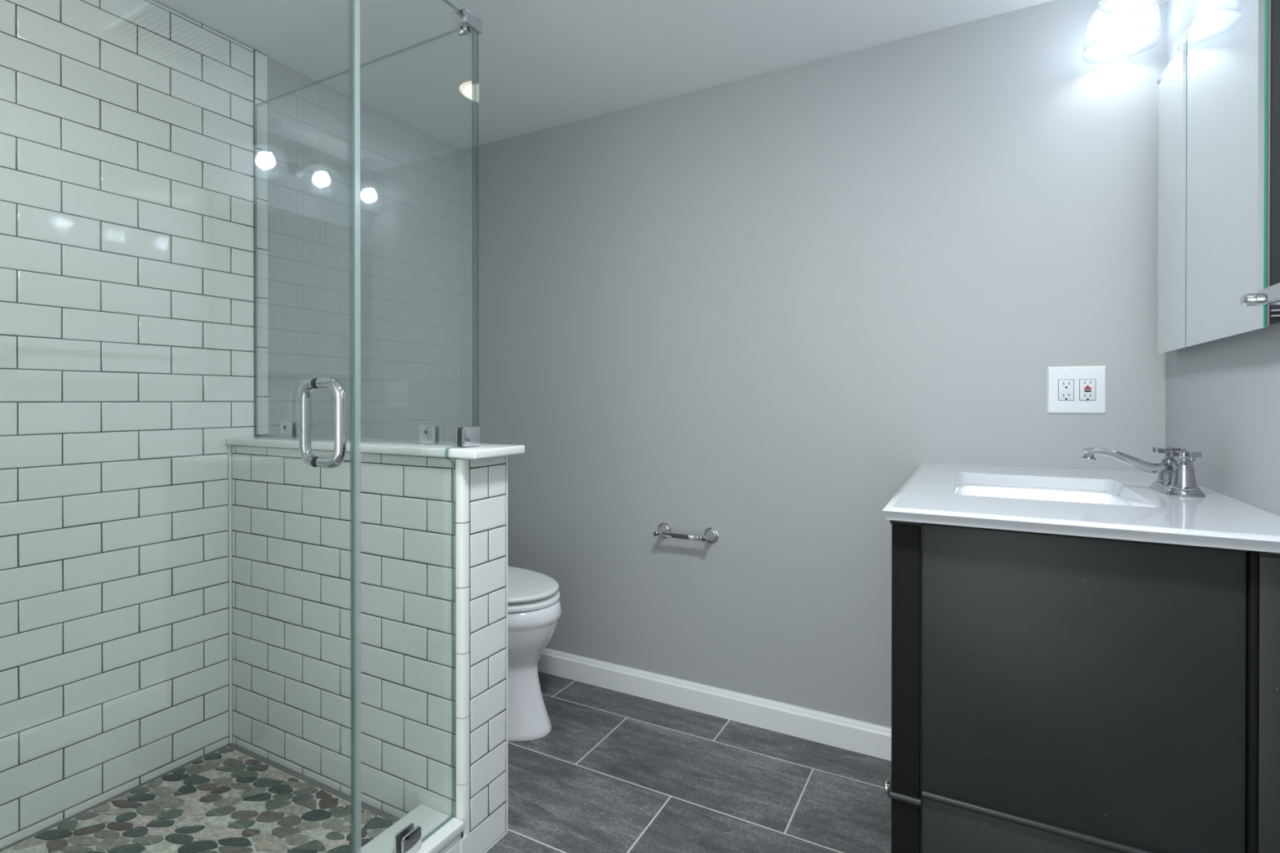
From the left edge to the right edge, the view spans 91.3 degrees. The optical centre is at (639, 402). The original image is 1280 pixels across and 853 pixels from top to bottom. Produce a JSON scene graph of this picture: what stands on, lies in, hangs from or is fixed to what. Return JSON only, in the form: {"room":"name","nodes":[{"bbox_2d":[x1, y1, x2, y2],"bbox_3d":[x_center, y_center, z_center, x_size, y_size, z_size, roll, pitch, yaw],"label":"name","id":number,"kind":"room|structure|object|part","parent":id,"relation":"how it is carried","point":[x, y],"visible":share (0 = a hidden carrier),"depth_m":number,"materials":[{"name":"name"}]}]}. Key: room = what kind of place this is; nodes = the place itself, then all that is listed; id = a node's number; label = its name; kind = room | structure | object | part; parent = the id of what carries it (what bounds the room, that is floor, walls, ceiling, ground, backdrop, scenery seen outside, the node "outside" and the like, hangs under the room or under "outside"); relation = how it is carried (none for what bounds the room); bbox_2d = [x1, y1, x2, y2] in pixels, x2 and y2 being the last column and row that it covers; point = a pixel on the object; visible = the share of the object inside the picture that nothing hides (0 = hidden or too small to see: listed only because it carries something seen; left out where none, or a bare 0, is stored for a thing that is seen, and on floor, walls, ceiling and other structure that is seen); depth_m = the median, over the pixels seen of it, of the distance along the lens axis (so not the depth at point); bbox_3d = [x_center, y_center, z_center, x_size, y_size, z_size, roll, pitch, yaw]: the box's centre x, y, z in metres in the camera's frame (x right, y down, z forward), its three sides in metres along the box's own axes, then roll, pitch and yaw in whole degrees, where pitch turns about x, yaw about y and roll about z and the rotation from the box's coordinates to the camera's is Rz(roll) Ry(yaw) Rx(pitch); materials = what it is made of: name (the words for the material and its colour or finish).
{"room":"bathroom","nodes":[
{"label":"bathroom","id":0,"kind":"room"},
{"bbox_2d":[0,742,399,852],"bbox_3d":[-1.070,1.023,1.226,0.793,0.058,0.949,0,0,28],"label":"floor","id":1,"kind":"structure","parent":0,"point":[230,798],"depth_m":1.50,"materials":[{"name":"stone"}]},
{"bbox_2d":[0,0,460,848],"bbox_3d":[-1.530,-0.001,1.311,0.126,2.118,3.082,0,0,28],"label":"wall","id":2,"kind":"structure","parent":0,"point":[197,228],"depth_m":1.66,"materials":[{"name":"white tile"}]},
{"bbox_3d":[-1.150,-0.481,1.902,0.006,1.159,0.040,0,0,28],"label":"bullnose trim","id":3,"kind":"part","parent":2,"relation":"part of","materials":[{"name":"white tile"}]},
{"bbox_2d":[225,435,524,852],"bbox_3d":[-0.740,0.579,1.662,0.961,0.955,0.173,0,0,28],"label":"wall partition","id":4,"kind":"structure","parent":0,"point":[370,590],"depth_m":1.52,"materials":[{"name":"white tile"}]},
{"bbox_2d":[257,421,446,444],"bbox_3d":[-0.774,-0.395,1.675,0.866,0.990,0.027,0,0,28],"label":"glass clamp","id":5,"kind":"object","parent":4,"relation":"on","point":[428,433],"visible":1,"depth_m":1.54,"materials":[{"name":"silver metal"}]},
{"bbox_3d":[-0.773,-0.396,1.676,0.866,0.990,0.010,0,0,28],"label":"pane","id":6,"kind":"part","parent":5,"relation":"part of","materials":[{"name":"clear glass"}]},
{"bbox_3d":[-0.399,0.551,1.407,0.030,0.850,0.013,0,0,-10],"label":"bullnose trim","id":7,"kind":"part","parent":4,"relation":"part of","materials":[{"name":"white tile"}]},
{"bbox_2d":[154,0,1053,150],"bbox_3d":[-0.440,-1.107,0.779,2.545,0.100,3.182,0,0,28],"label":"ceiling","id":8,"kind":"structure","parent":0,"point":[534,65],"depth_m":1.85,"materials":[{"name":"white paint"}]},
{"bbox_2d":[486,671,891,852],"bbox_3d":[-0.440,1.114,0.788,2.545,0.120,3.182,0,0,28],"label":"floor","id":9,"kind":"structure","parent":0,"point":[614,771],"depth_m":1.72,"materials":[{"name":"tile"}]},
{"bbox_2d":[354,802,507,852],"bbox_3d":[-0.637,0.994,1.076,0.135,0.120,1.095,0,0,28],"label":"curb","id":10,"kind":"object","parent":9,"relation":"on","point":[441,833],"visible":0.93,"depth_m":1.39,"materials":[{"name":"stone"}]},
{"bbox_2d":[394,7,482,852],"bbox_3d":[-0.473,0.019,1.334,0.058,1.826,0.335,0,0,28],"label":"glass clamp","id":11,"kind":"object","parent":10,"relation":"on","point":[408,840],"visible":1,"depth_m":1.42,"materials":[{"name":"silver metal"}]},
{"bbox_2d":[507,565,561,741],"bbox_3d":[-0.597,0.665,2.140,0.754,0.767,0.464,0,0,28],"label":"toilet","id":12,"kind":"object","parent":9,"relation":"on","point":[534,604],"visible":0.25,"depth_m":1.96,"materials":[{"name":"white ceramic"}]},
{"bbox_3d":[-0.522,0.603,2.099,0.552,0.019,0.372,0,0,28],"label":"lid","id":13,"kind":"part","parent":12,"relation":"part of","materials":[{"name":"white plastic"}]},
{"bbox_3d":[-0.517,0.629,2.097,0.552,0.013,0.370,0,0,28],"label":"seat","id":14,"kind":"part","parent":12,"relation":"part of","materials":[{"name":"white plastic"}]},
{"bbox_2d":[884,520,1279,852],"bbox_3d":[0.844,0.621,1.309,0.572,0.862,0.840,0,0,28],"label":"vanity cabinet","id":15,"kind":"object","parent":9,"relation":"on","point":[1051,693],"visible":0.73,"depth_m":0.94,"materials":[{"name":"black wood"}]},
{"bbox_3d":[0.506,0.774,1.255,0.029,0.024,0.024,0,0,28],"label":"knob","id":16,"kind":"part","parent":15,"relation":"part of","materials":[{"name":"silver metal"}]},
{"bbox_3d":[0.620,0.664,1.427,0.012,0.011,0.824,0,0,28],"label":"bead moulding","id":17,"kind":"part","parent":15,"relation":"part of","materials":[{"name":"silver metal"}]},
{"bbox_3d":[0.538,0.432,1.267,0.021,0.434,0.362,0,0,28],"label":"door","id":18,"kind":"part","parent":15,"relation":"part of","materials":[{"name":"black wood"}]},
{"bbox_3d":[0.446,0.666,1.053,0.048,0.011,0.012,0,0,28],"label":"bead moulding","id":19,"kind":"part","parent":15,"relation":"part of","materials":[{"name":"black wood"}]},
{"bbox_3d":[0.446,0.199,1.051,0.048,0.013,0.013,0,0,28],"label":"bead moulding","id":20,"kind":"part","parent":15,"relation":"part of","materials":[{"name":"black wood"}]},
{"bbox_3d":[0.457,0.625,1.073,0.044,0.857,0.045,0,0,28],"label":"corner post","id":21,"kind":"part","parent":15,"relation":"part of","materials":[{"name":"black wood"}]},
{"bbox_3d":[0.651,0.825,0.954,0.404,0.337,0.009,0,0,28],"label":"panel","id":22,"kind":"part","parent":15,"relation":"part of","materials":[{"name":"black wood"}]},
{"bbox_3d":[0.648,0.652,0.948,0.404,0.011,0.012,0,0,28],"label":"bead moulding","id":23,"kind":"part","parent":15,"relation":"part of","materials":[{"name":"black wood"}]},
{"bbox_2d":[881,462,1279,552],"bbox_3d":[0.849,0.232,1.293,0.550,0.118,0.868,0,0,28],"label":"countertop","id":24,"kind":"structure","parent":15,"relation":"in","point":[1117,504],"depth_m":1.05,"materials":[{"name":"white stone"}]},
{"bbox_2d":[958,483,1132,506],"bbox_3d":[0.825,0.245,1.291,0.310,0.092,0.414,0,0,28],"label":"basin","id":25,"kind":"object","parent":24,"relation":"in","point":[1065,492],"depth_m":1.45,"materials":[{"name":"white ceramic"}]},
{"bbox_2d":[1080,446,1205,497],"bbox_3d":[0.991,0.131,1.248,0.184,0.084,0.161,0,0,28],"label":"faucet","id":26,"kind":"object","parent":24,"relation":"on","point":[1175,478],"visible":1,"depth_m":1.22,"materials":[{"name":"silver metal"}]},
{"bbox_3d":[0.983,0.120,1.252,0.161,0.056,0.024,0,0,28],"label":"spout","id":27,"kind":"part","parent":26,"relation":"part of","materials":[{"name":"silver metal"}]},
{"bbox_3d":[1.069,0.096,1.263,0.045,0.013,0.045,0,0,22],"label":"cross handle","id":28,"kind":"part","parent":26,"relation":"part of","materials":[{"name":"silver metal"}]},
{"bbox_3d":[1.045,0.138,1.219,0.037,0.045,0.037,0,0,28],"label":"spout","id":29,"kind":"part","parent":26,"relation":"part of","materials":[{"name":"silver metal"}]},
{"bbox_3d":[1.045,0.167,1.219,0.062,0.014,0.161,0,0,28],"label":"deck plate","id":30,"kind":"part","parent":26,"relation":"part of","materials":[{"name":"silver metal"}]},
{"bbox_3d":[1.021,0.096,1.174,0.045,0.013,0.045,0,0,-37],"label":"cross handle","id":31,"kind":"part","parent":26,"relation":"part of","materials":[{"name":"silver metal"}]},
{"bbox_3d":[1.064,0.132,1.208,0.012,0.059,0.012,0,0,28],"label":"lift rod","id":32,"kind":"part","parent":26,"relation":"part of","materials":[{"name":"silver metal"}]},
{"bbox_3d":[0.648,0.198,0.947,0.406,0.012,0.012,0,0,28],"label":"bead moulding","id":33,"kind":"part","parent":15,"relation":"part of","materials":[{"name":"black wood"}]},
{"bbox_3d":[0.879,0.626,0.848,0.075,0.857,0.045,0,0,28],"label":"corner post","id":34,"kind":"part","parent":15,"relation":"part of","materials":[{"name":"black wood"}]},
{"bbox_3d":[0.866,0.201,0.826,0.076,0.012,0.012,0,0,28],"label":"bead moulding","id":35,"kind":"part","parent":15,"relation":"part of","materials":[{"name":"black wood"}]},
{"bbox_2d":[460,0,1167,728],"bbox_3d":[0.287,-0.004,2.142,2.545,2.118,0.100,0,0,28],"label":"wall","id":36,"kind":"structure","parent":0,"point":[750,310],"depth_m":1.97,"materials":[{"name":"grey paint"}]},
{"bbox_2d":[653,522,719,543],"bbox_3d":[0.147,0.447,2.120,0.229,0.054,0.076,0,0,28],"label":"toilet paper holder","id":37,"kind":"object","parent":36,"relation":"attached to","point":[711,535],"visible":1,"depth_m":2.10,"materials":[{"name":"silver metal"}]},
{"bbox_3d":[0.069,0.447,2.161,0.054,0.054,0.076,0,0,28],"label":"post","id":38,"kind":"part","parent":37,"relation":"part of","materials":[{"name":"silver metal"}]},
{"bbox_3d":[0.224,0.448,2.078,0.054,0.054,0.076,0,0,28],"label":"post","id":39,"kind":"part","parent":37,"relation":"part of","materials":[{"name":"silver metal"}]},
{"bbox_2d":[537,648,891,760],"bbox_3d":[0.033,1.003,2.217,1.800,0.090,0.015,0,0,28],"label":"baseboard","id":40,"kind":"structure","parent":36,"relation":"attached to","point":[838,731],"depth_m":2.07,"materials":[{"name":"white paint"}]},
{"bbox_2d":[1047,365,1106,413],"bbox_3d":[1.135,-0.033,1.627,0.127,0.123,0.010,0,0,28],"label":"outlet plate","id":41,"kind":"object","parent":36,"relation":"attached to","point":[1070,389],"visible":1,"depth_m":1.62,"materials":[{"name":"white plastic"}]},
{"bbox_2d":[1058,379,1074,399],"bbox_3d":[1.114,-0.033,1.635,0.033,0.053,0.002,0,0,28],"label":"receptacle","id":42,"kind":"object","parent":41,"relation":"attached to","point":[1066,387],"depth_m":1.63,"materials":[{"name":"white plastic"}]},
{"bbox_2d":[1080,379,1095,400],"bbox_3d":[1.154,-0.033,1.613,0.033,0.054,0.004,0,0,28],"label":"receptacle","id":43,"kind":"object","parent":41,"relation":"attached to","point":[1087,387],"depth_m":1.61,"materials":[{"name":"white plastic"}]},
{"bbox_2d":[1164,0,1279,515],"bbox_3d":[0.614,0.004,0.163,0.100,2.118,3.082,0,0,28],"label":"wall","id":44,"kind":"structure","parent":0,"point":[1223,395],"depth_m":1.17,"materials":[{"name":"grey paint"}]},
{"bbox_2d":[1081,0,1162,58],"bbox_3d":[1.055,-0.952,1.281,0.182,0.186,0.668,0,0,28],"label":"vanity light","id":45,"kind":"object","parent":44,"relation":"attached to","point":[1122,21],"visible":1,"depth_m":1.50,"materials":[{"name":"white glass"}]},
{"bbox_2d":[1156,0,1279,354],"bbox_3d":[1.096,-0.438,1.206,0.036,0.649,0.621,0,0,28],"label":"upper cabinet","id":46,"kind":"object","parent":44,"relation":"attached to","point":[1219,169],"visible":1,"depth_m":1.10,"materials":[{"name":"grey metal"}]},
{"bbox_3d":[1.177,-0.438,1.386,0.005,0.648,0.226,0,0,28],"label":"mirror door","id":47,"kind":"part","parent":46,"relation":"part of","materials":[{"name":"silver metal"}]},
{"bbox_3d":[1.029,-0.437,1.111,0.005,0.648,0.392,0,0,28],"label":"mirror door","id":48,"kind":"part","parent":46,"relation":"part of","materials":[{"name":"silver metal"}]},
{"bbox_2d":[1240,282,1279,306],"bbox_3d":[0.780,-0.144,0.664,0.082,0.054,0.514,0,0,28],"label":"towel bar","id":49,"kind":"object","parent":44,"relation":"attached to","point":[1268,295],"visible":1,"depth_m":0.85,"materials":[{"name":"silver metal"}]},
{"bbox_3d":[0.888,-0.145,0.867,0.082,0.054,0.054,0,0,28],"label":"post","id":50,"kind":"part","parent":49,"relation":"part of","materials":[{"name":"silver metal"}]},
{"bbox_3d":[-1.511,0.003,0.293,0.920,2.118,1.105,0,0,28],"label":"wall","id":51,"kind":"structure","parent":0,"visible":0},
{"bbox_2d":[298,377,346,468],"bbox_3d":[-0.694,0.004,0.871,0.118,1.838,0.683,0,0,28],"label":"door handle","id":52,"kind":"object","parent":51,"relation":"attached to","point":[337,387],"depth_m":1.10,"materials":[{"name":"silver metal"}]},
{"bbox_3d":[-0.599,0.036,1.131,0.040,0.160,0.020,0,0,28],"label":"pull handle","id":53,"kind":"part","parent":52,"relation":"part of","materials":[{"name":"silver metal"}]},
{"bbox_3d":[-0.541,0.036,1.100,0.063,0.160,0.020,0,0,28],"label":"pull handle","id":54,"kind":"part","parent":52,"relation":"part of","materials":[{"name":"silver metal"}]}
]}

